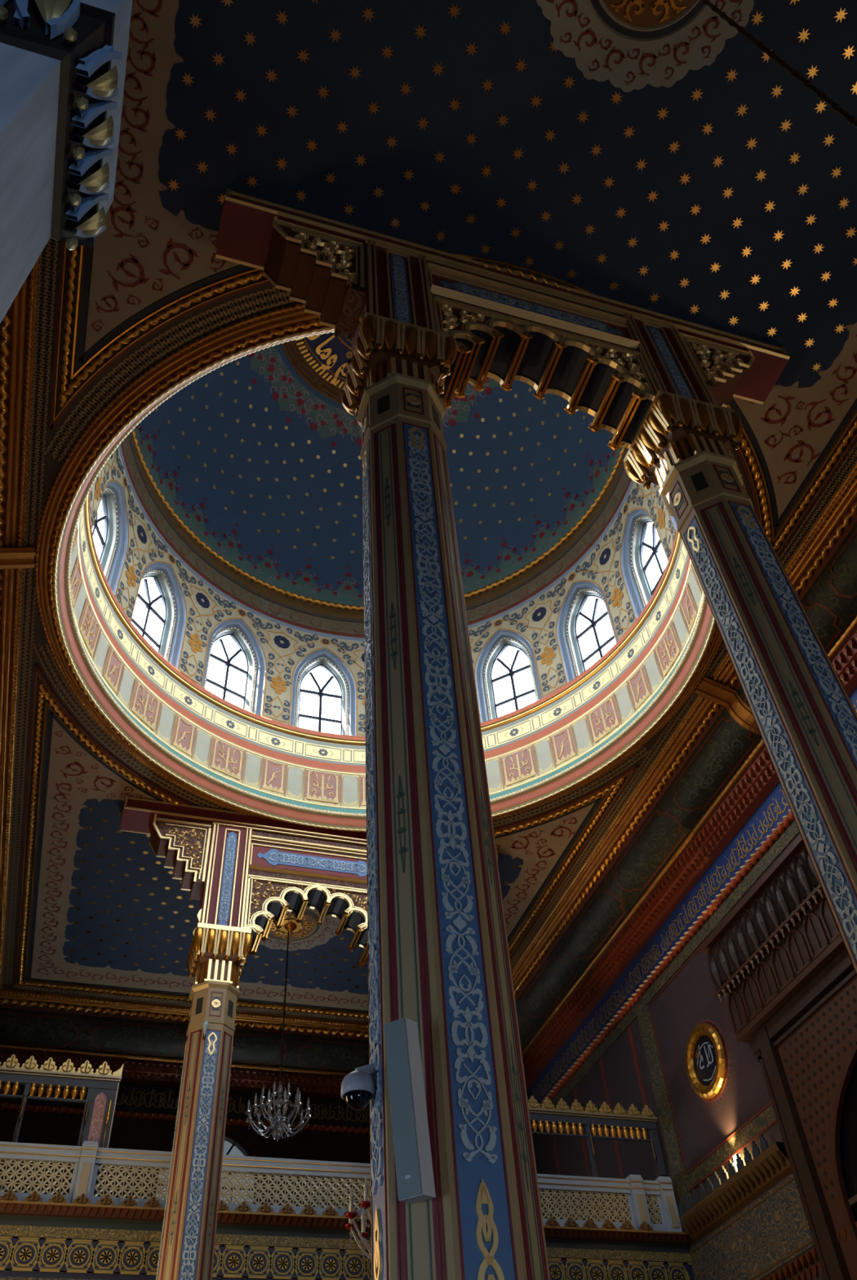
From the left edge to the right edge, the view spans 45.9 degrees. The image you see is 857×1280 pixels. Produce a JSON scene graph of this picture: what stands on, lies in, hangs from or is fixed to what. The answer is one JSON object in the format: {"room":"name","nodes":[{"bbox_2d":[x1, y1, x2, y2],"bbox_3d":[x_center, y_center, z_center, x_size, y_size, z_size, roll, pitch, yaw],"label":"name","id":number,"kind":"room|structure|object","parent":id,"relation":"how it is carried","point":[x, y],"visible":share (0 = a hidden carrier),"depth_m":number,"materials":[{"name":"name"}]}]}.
{"room":"house of worship","nodes":[
{"label":"house of worship","id":0,"kind":"room"},
{"bbox_2d":[0,257,39,992],"bbox_3d":[-6.736,3.381,10.336,1.625,14.600,30.810,11,-49,-14],"label":"wall","id":1,"kind":"structure","parent":0,"point":[18,326],"depth_m":15.14,"materials":[{"name":"red paint"}]},
{"bbox_2d":[0,546,35,568],"bbox_3d":[-6.768,-1.115,15.469,1.271,0.897,0.416,11,-49,-14],"label":"trim","id":2,"kind":"structure","parent":1,"relation":"attached to","point":[15,557],"depth_m":15.78,"materials":[{"name":"brown wood"}]},
{"bbox_2d":[0,988,370,1209],"bbox_3d":[-4.723,12.580,23.972,15.329,7.150,1.625,11,-49,-14],"label":"wall","id":3,"kind":"structure","parent":0,"point":[149,1039],"depth_m":25.46,"materials":[{"name":"red paint"}]},
{"bbox_2d":[147,1128,262,1204],"bbox_3d":[-5.329,13.596,23.914,2.682,3.941,0.429,11,-49,-14],"label":"window","id":4,"kind":"structure","parent":3,"relation":"in","point":[236,1144],"depth_m":25.09,"materials":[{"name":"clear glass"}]},
{"bbox_2d":[1,0,856,1022],"bbox_3d":[-0.609,-0.337,17.434,46.775,0.715,46.775,-34,-54,24],"label":"ceiling","id":5,"kind":"structure","parent":0,"point":[648,154],"depth_m":12.85,"materials":[{"name":"blue paint"}]},
{"bbox_2d":[244,931,311,1142],"bbox_3d":[-3.092,8.273,21.535,1.352,4.641,1.352,11,-49,-14],"label":"crystal chandelier","id":6,"kind":"object","parent":5,"relation":"hanging from","point":[277,1125],"visible":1,"depth_m":20.15,"materials":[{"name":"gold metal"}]},
{"bbox_2d":[34,302,722,833],"bbox_3d":[-0.944,-4.465,21.941,11.758,12.888,11.758,15,-50,-17],"label":"dome","id":7,"kind":"object","parent":5,"relation":"attached to","point":[240,449],"visible":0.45,"depth_m":23.17,"materials":[{"name":"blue paint"}]},
{"bbox_2d":[89,464,105,511],"bbox_3d":[-6.263,-4.078,18.892,0.605,3.328,2.398,11,-49,-14],"label":"window","id":8,"kind":"structure","parent":7,"relation":"attached to","point":[95,486],"depth_m":19.15,"materials":[{"name":"paint"}]},
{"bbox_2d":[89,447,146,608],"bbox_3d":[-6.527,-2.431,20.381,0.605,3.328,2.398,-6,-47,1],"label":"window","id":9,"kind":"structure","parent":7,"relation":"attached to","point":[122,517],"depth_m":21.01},
{"bbox_2d":[111,453,127,486],"bbox_3d":[-6.433,-3.626,20.909,0.038,0.715,1.397,-2,-47,-3],"label":"flower","id":10,"kind":"object","parent":9,"relation":"on","point":[119,477],"depth_m":21.05,"materials":[{"name":"beige paint"}]},
{"bbox_2d":[122,519,204,678],"bbox_3d":[-5.922,-0.867,21.859,0.605,3.328,2.398,-23,-50,16],"label":"window","id":11,"kind":"structure","parent":7,"relation":"attached to","point":[178,588],"depth_m":22.25,"materials":[{"name":"paint"}]},
{"bbox_2d":[137,524,174,562],"bbox_3d":[-6.040,-2.069,22.364,0.038,0.715,1.397,-18,-49,12],"label":"flower","id":12,"kind":"object","parent":11,"relation":"on","point":[155,548],"depth_m":22.38,"materials":[{"name":"beige paint"}]},
{"bbox_2d":[189,584,283,720],"bbox_3d":[-4.541,0.378,23.102,2.398,3.328,0.605,30,-56,-27],"label":"window","id":13,"kind":"structure","parent":7,"relation":"attached to","point":[254,635],"depth_m":23.40,"materials":[{"name":"paint"}]},
{"bbox_2d":[195,592,245,615],"bbox_3d":[-4.864,-0.772,23.640,0.038,0.715,1.397,-37,-55,26],"label":"flower","id":14,"kind":"object","parent":13,"relation":"on","point":[214,604],"depth_m":23.67,"materials":[{"name":"beige paint"}]},
{"bbox_2d":[273,626,365,736],"bbox_3d":[-2.594,1.112,23.919,2.398,3.328,0.605,11,-49,-14],"label":"window","id":15,"kind":"structure","parent":7,"relation":"attached to","point":[302,653],"depth_m":24.17,"materials":[{"name":"paint"}]},
{"bbox_2d":[273,635,328,648],"bbox_3d":[-3.082,0.068,24.543,1.397,0.715,0.038,16,-51,-18],"label":"flower","id":16,"kind":"object","parent":15,"relation":"on","point":[288,642],"depth_m":24.62,"materials":[{"name":"beige paint"}]},
{"bbox_2d":[344,1176,371,1260],"bbox_3d":[-0.659,-0.955,18.109,1.586,21.892,1.550,11,-49,-14],"label":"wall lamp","id":17,"kind":"object","parent":7,"relation":"hanging from","point":[352,1224],"visible":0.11,"depth_m":10.32,"materials":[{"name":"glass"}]},
{"bbox_2d":[468,598,555,723],"bbox_3d":[1.772,0.698,23.865,2.398,3.328,0.605,-23,-50,16],"label":"window","id":18,"kind":"structure","parent":7,"relation":"attached to","point":[517,629],"depth_m":24.10,"materials":[{"name":"paint"}]},
{"bbox_2d":[532,541,626,690],"bbox_3d":[3.526,-0.387,23.002,0.605,3.328,2.398,30,-56,-27],"label":"window","id":19,"kind":"structure","parent":7,"relation":"attached to","point":[560,608],"depth_m":23.28,"materials":[{"name":"paint"}]},
{"bbox_2d":[532,573,574,621],"bbox_3d":[2.978,-0.982,24.032,1.397,0.715,0.038,-37,-55,26],"label":"flower","id":20,"kind":"object","parent":19,"relation":"on","point":[555,599],"depth_m":24.04,"materials":[{"name":"beige paint"}]},
{"bbox_2d":[599,481,672,631],"bbox_3d":[4.618,-1.866,21.729,0.605,3.328,2.398,11,-49,-14],"label":"window","id":21,"kind":"structure","parent":7,"relation":"attached to","point":[623,544],"depth_m":22.12,"materials":[{"name":"white paint"}]},
{"bbox_2d":[599,505,626,564],"bbox_3d":[4.205,-2.343,22.877,0.038,0.715,1.397,16,-51,-18],"label":"flower","id":22,"kind":"object","parent":21,"relation":"on","point":[616,536],"depth_m":22.89,"materials":[{"name":"beige paint"}]},
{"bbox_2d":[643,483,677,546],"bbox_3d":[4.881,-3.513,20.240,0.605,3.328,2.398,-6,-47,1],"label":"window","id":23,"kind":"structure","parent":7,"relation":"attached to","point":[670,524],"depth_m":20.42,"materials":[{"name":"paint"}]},
{"bbox_2d":[702,0,856,128],"bbox_3d":[2.735,-4.035,7.322,1.352,9.607,1.352,11,-49,-14],"label":"cable","id":24,"kind":"object","parent":5,"relation":"hanging from","point":[837,108],"visible":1,"depth_m":7.62,"materials":[{"name":"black metal"}]},
{"bbox_2d":[511,463,856,1279],"bbox_3d":[6.357,5.859,13.582,1.625,14.600,30.810,11,-49,-14],"label":"wall","id":25,"kind":"structure","parent":0,"point":[611,993],"depth_m":20.30,"materials":[{"name":"red paint"}]},
{"bbox_2d":[685,1016,730,1106],"bbox_3d":[5.272,8.007,19.257,0.163,1.605,1.605,11,-49,-14],"label":"medallion","id":26,"kind":"object","parent":25,"relation":"attached to","point":[705,1052],"visible":1,"depth_m":19.18,"materials":[{"name":"gold metal"}]},
{"bbox_2d":[693,676,760,735],"bbox_3d":[5.615,1.230,18.538,1.271,0.897,0.416,11,-49,-14],"label":"trim","id":27,"kind":"structure","parent":25,"relation":"attached to","point":[713,691],"depth_m":18.57,"materials":[{"name":"brown wood"}]},
{"bbox_2d":[678,1133,791,1242],"bbox_3d":[5.295,9.585,17.711,0.246,0.663,3.510,11,-49,-14],"label":"ledge","id":28,"kind":"object","parent":25,"relation":"attached to","point":[766,1168],"visible":1,"depth_m":17.55,"materials":[{"name":"brown metal"}]},
{"bbox_2d":[733,1154,739,1172],"bbox_3d":[5.396,9.224,17.715,0.104,0.312,0.312,11,-49,-14],"label":"uplight","id":29,"kind":"object","parent":28,"relation":"on","point":[735,1155],"visible":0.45,"depth_m":17.72,"materials":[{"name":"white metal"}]},
{"bbox_2d":[699,834,845,1042],"bbox_3d":[6.632,3.731,16.183,0.533,1.898,7.956,11,-49,-14],"label":"balcony","id":30,"kind":"object","parent":25,"relation":"attached to","point":[784,932],"visible":0.76,"depth_m":17.38,"materials":[{"name":"brown wood"}]},
{"bbox_2d":[748,948,856,1279],"bbox_3d":[7.105,7.667,11.957,0.208,9.686,7.540,11,-49,-14],"label":"door frame","id":31,"kind":"structure","parent":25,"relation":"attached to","point":[806,1053],"depth_m":15.91,"materials":[{"name":"brown wood"}]},
{"bbox_3d":[0.203,9.641,6.541,19.396,0.195,31.486,11,-49,-14],"label":"floor","id":32,"kind":"structure","parent":0,"visible":0},
{"bbox_2d":[0,0,132,323],"bbox_3d":[-1.158,0.003,0.949,0.997,4.720,0.593,11,-49,-14],"label":"pier","id":33,"kind":"object","parent":32,"relation":"on","point":[63,63],"visible":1,"depth_m":2.33,"materials":[{"name":"grey stone"}]},
{"bbox_2d":[155,922,252,1279],"bbox_3d":[-3.529,9.560,14.382,1.052,11.870,1.052,11,-49,-14],"label":"column","id":34,"kind":"structure","parent":32,"relation":"on","point":[217,956],"depth_m":16.21,"materials":[{"name":"paint"}]},
{"bbox_2d":[202,1020,208,1039],"bbox_3d":[-3.750,6.548,16.965,0.109,0.338,0.109,11,-49,-14],"label":"wall lamp","id":35,"kind":"object","parent":34,"relation":"attached to","point":[205,1025],"visible":1,"depth_m":16.97,"materials":[{"name":"white glass"}]},
{"bbox_2d":[120,795,497,967],"bbox_3d":[-2.284,4.970,20.142,7.831,2.766,0.806,11,-49,-14],"label":"arch","id":36,"kind":"object","parent":34,"relation":"on","point":[245,871],"visible":0.65,"depth_m":19.88,"materials":[{"name":"gold paint"}]},
{"bbox_2d":[0,1200,694,1279],"bbox_3d":[-3.336,15.093,16.653,15.236,7.730,8.008,11,-49,-14],"label":"gallery","id":37,"kind":"object","parent":32,"relation":"on","point":[39,1240],"visible":0.59,"depth_m":16.60,"materials":[{"name":"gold metal"}]},
{"bbox_2d":[0,1141,81,1203],"bbox_3d":[-7.289,8.574,16.263,3.120,0.936,0.195,11,-49,-14],"label":"rail","id":38,"kind":"object","parent":37,"relation":"on","point":[27,1153],"visible":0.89,"depth_m":16.56,"materials":[{"name":"beige wood"}]},
{"bbox_2d":[0,1054,123,1203],"bbox_3d":[-7.651,8.118,16.890,4.589,2.490,0.192,11,-49,-14],"label":"screen","id":39,"kind":"object","parent":37,"relation":"on","point":[102,1087],"visible":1,"depth_m":17.71,"materials":[{"name":"beige wood"}]},
{"bbox_2d":[71,1141,97,1202],"bbox_3d":[-5.673,8.835,16.688,0.257,1.034,0.266,11,-49,-14],"label":"post","id":40,"kind":"object","parent":37,"relation":"on","point":[89,1149],"visible":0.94,"depth_m":16.65,"materials":[{"name":"beige wood"}]},
{"bbox_2d":[88,1146,172,1207],"bbox_3d":[-4.900,9.027,16.855,1.365,0.936,0.195,11,-49,-14],"label":"rail","id":41,"kind":"object","parent":37,"relation":"on","point":[108,1157],"visible":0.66,"depth_m":16.90,"materials":[{"name":"beige wood"}]},
{"bbox_2d":[218,1155,370,1217],"bbox_3d":[-2.536,9.474,17.441,3.588,0.936,0.195,11,-49,-14],"label":"rail","id":42,"kind":"object","parent":37,"relation":"on","point":[234,1165],"visible":0.51,"depth_m":17.54,"materials":[{"name":"beige wood"}]},
{"bbox_2d":[0,1189,653,1231],"bbox_3d":[-2.728,9.509,16.936,14.378,0.164,0.049,11,-49,-14],"label":"cresting","id":43,"kind":"object","parent":37,"relation":"on","point":[11,1196],"visible":0.66,"depth_m":16.86,"materials":[{"name":"brown metal"}]},
{"bbox_2d":[537,1173,637,1230],"bbox_3d":[2.341,10.398,18.650,3.120,0.936,0.195,11,-49,-14],"label":"rail","id":44,"kind":"object","parent":37,"relation":"on","point":[547,1183],"visible":0.56,"depth_m":18.85,"materials":[{"name":"beige wood"}]},
{"bbox_2d":[528,1095,666,1221],"bbox_3d":[2.513,10.042,19.410,4.589,2.490,0.192,11,-49,-14],"label":"screen","id":45,"kind":"object","parent":37,"relation":"on","point":[547,1113],"visible":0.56,"depth_m":20.18,"materials":[{"name":"brown wood"}]},
{"bbox_2d":[625,1174,651,1230],"bbox_3d":[3.957,10.658,19.076,0.257,1.034,0.266,11,-49,-14],"label":"post","id":46,"kind":"object","parent":37,"relation":"on","point":[637,1195],"visible":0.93,"depth_m":19.02,"materials":[{"name":"beige wood"}]},
{"bbox_2d":[642,1180,667,1231],"bbox_3d":[4.253,10.759,19.124,0.364,0.936,0.195,11,-49,-14],"label":"rail","id":47,"kind":"object","parent":37,"relation":"on","point":[651,1189],"visible":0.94,"depth_m":19.16,"materials":[{"name":"beige wood"}]},
{"bbox_2d":[654,1176,682,1231],"bbox_3d":[4.553,10.771,19.223,0.257,1.034,0.266,11,-49,-14],"label":"post","id":48,"kind":"object","parent":37,"relation":"on","point":[669,1207],"visible":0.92,"depth_m":19.14,"materials":[{"name":"beige wood"}]},
{"bbox_2d":[341,311,550,1279],"bbox_3d":[-0.014,0.963,6.769,1.052,11.870,1.052,11,-49,-14],"label":"column","id":49,"kind":"structure","parent":32,"relation":"on","point":[439,958],"depth_m":5.90,"materials":[{"name":"paint"}]},
{"bbox_2d":[340,1062,375,1110],"bbox_3d":[-0.339,2.278,5.172,0.222,0.243,0.177,11,-49,-14],"label":"dome camera","id":50,"kind":"object","parent":49,"relation":"attached to","point":[357,1086],"visible":0.99,"depth_m":5.10,"materials":[{"name":"white plastic"}]},
{"bbox_2d":[383,1017,435,1204],"bbox_3d":[-0.084,2.189,4.730,0.139,0.785,0.263,-27,-51,19],"label":"loudspeaker","id":51,"kind":"object","parent":49,"relation":"attached to","point":[411,1133],"visible":1,"depth_m":4.66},
{"bbox_2d":[215,188,790,450],"bbox_3d":[1.231,-3.630,12.527,7.831,2.766,0.806,11,-49,-14],"label":"arch","id":52,"kind":"object","parent":49,"relation":"on","point":[610,359],"visible":0.81,"depth_m":12.32,"materials":[{"name":"red paint"}]},
{"bbox_2d":[623,389,856,975],"bbox_3d":[3.273,1.585,7.583,1.052,11.870,1.052,11,-49,-14],"label":"column","id":53,"kind":"structure","parent":32,"relation":"on","point":[804,715],"depth_m":8.96,"materials":[{"name":"paint"}]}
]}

